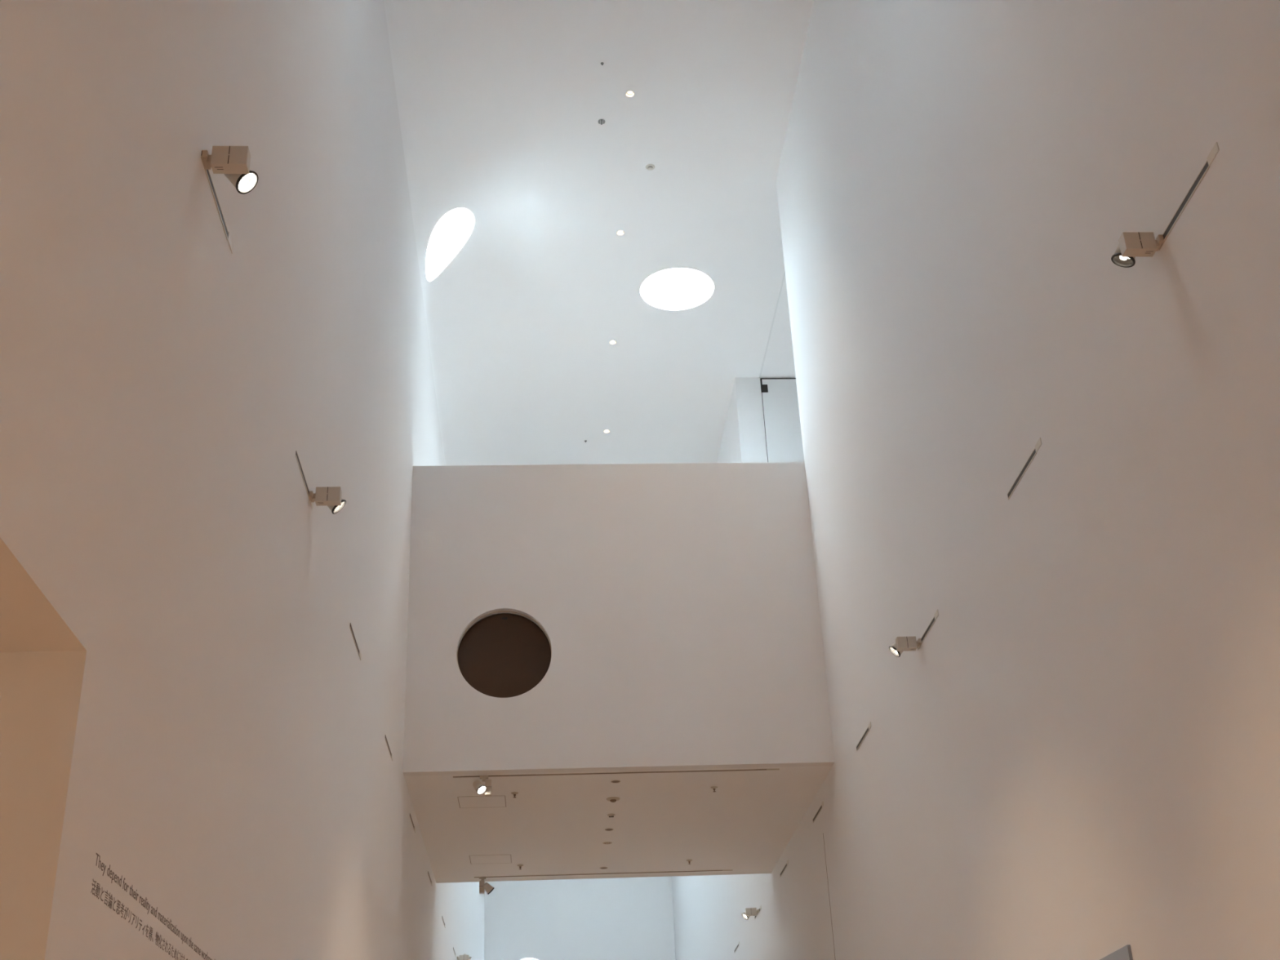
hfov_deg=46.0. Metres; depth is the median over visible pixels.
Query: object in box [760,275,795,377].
ceiling
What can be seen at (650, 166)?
smoke detector
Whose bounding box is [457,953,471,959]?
track spotlight
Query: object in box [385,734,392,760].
track
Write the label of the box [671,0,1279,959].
wall
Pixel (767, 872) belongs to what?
wall
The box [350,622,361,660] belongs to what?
track
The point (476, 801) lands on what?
access hatch
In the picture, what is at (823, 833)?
trim
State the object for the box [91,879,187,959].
text
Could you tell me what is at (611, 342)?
recessed light
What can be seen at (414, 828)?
track
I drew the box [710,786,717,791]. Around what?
sprinkler
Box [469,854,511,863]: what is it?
access hatch
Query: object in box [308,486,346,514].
track spotlight
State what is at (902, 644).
track spotlight
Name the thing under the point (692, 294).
window
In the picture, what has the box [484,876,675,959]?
wall
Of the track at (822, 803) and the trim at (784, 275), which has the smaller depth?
the track at (822, 803)
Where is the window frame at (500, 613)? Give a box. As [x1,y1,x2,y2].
[457,613,549,649]
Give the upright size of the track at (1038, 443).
0.056 m
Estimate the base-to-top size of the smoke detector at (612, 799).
0.042 m
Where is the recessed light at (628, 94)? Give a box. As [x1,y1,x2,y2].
[625,90,634,97]
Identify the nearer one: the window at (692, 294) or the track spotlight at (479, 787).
the track spotlight at (479, 787)
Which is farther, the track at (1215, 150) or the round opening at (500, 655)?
the round opening at (500, 655)
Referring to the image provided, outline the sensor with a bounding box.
[607,813,614,817]
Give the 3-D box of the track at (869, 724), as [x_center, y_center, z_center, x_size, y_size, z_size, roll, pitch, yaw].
[2.369,2.721,15.967,0.006,0.056,0.835,-1,-27,-4]
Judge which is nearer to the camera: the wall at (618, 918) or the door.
the door
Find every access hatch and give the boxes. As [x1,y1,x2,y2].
[457,795,506,808]
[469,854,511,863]
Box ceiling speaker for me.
[597,119,605,124]
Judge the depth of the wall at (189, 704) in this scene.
7.27 m
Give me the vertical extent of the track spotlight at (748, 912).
0.170 m
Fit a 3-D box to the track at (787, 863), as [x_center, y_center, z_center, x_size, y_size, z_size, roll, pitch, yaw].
[2.046,5.514,21.368,0.006,0.056,0.835,-1,-27,-4]
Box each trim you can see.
[759,270,785,377]
[822,832,835,955]
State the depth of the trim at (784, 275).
24.69 m
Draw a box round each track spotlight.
[201,146,258,194]
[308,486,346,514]
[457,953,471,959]
[472,775,491,796]
[479,876,493,894]
[742,907,759,919]
[888,635,921,657]
[1111,231,1164,267]
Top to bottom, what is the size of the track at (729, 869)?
0.006 m
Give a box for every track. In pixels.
[200,150,233,253]
[295,450,313,508]
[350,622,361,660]
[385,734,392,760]
[409,813,415,832]
[427,871,432,886]
[453,768,779,777]
[474,869,733,877]
[780,859,788,876]
[813,800,823,822]
[856,721,871,751]
[917,608,938,649]
[1007,437,1041,499]
[1158,142,1219,250]
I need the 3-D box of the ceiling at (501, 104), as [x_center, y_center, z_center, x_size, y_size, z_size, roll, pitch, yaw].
[-0.384,-2.890,22.217,5.442,1.500,45.400,-1,-27,-4]
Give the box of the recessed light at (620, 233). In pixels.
[616,230,624,235]
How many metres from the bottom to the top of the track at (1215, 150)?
0.056 m
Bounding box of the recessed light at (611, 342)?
[608,340,616,344]
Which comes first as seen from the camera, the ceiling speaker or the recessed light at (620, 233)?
the ceiling speaker
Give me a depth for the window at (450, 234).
21.90 m
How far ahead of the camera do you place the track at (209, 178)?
7.64 m
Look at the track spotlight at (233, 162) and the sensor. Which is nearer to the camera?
the track spotlight at (233, 162)
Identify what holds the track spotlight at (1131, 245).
attached to the track at (1215, 150)
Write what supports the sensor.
attached to the ceiling at (554, 824)
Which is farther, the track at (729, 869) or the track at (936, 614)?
the track at (729, 869)
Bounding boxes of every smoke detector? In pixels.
[606,796,619,802]
[645,164,654,170]
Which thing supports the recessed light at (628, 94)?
in the ceiling at (501, 104)
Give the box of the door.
[760,377,804,462]
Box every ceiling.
[383,0,813,466]
[404,765,832,880]
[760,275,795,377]
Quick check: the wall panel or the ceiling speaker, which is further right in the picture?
the wall panel
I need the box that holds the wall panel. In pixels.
[1099,944,1133,959]
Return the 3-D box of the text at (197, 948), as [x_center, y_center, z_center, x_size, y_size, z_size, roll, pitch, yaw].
[-2.021,1.885,6.420,0.001,0.057,2.248,-1,-27,-4]
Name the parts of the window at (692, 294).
frame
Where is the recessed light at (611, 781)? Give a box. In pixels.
[610,780,620,782]
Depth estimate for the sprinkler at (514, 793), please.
18.16 m
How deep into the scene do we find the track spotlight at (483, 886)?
21.98 m
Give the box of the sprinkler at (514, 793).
[511,791,518,797]
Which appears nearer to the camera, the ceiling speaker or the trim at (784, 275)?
the ceiling speaker
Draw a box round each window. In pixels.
[425,208,475,281]
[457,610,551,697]
[640,274,714,310]
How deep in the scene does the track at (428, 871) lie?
21.12 m
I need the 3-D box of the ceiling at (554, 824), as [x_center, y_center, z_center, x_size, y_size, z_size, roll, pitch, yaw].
[-0.377,4.543,19.990,5.000,0.200,5.430,-1,-27,-4]
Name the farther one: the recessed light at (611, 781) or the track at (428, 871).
the track at (428, 871)
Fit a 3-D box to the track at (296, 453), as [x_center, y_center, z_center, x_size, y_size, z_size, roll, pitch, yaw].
[-2.295,0.001,10.314,0.006,0.056,0.790,-1,-27,-4]
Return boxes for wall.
[0,0,484,959]
[402,462,835,776]
[435,871,772,883]
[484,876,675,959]
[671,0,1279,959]
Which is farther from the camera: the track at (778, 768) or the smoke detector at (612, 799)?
the smoke detector at (612, 799)
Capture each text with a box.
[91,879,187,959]
[96,853,215,959]
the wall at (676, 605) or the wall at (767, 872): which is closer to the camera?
the wall at (676, 605)

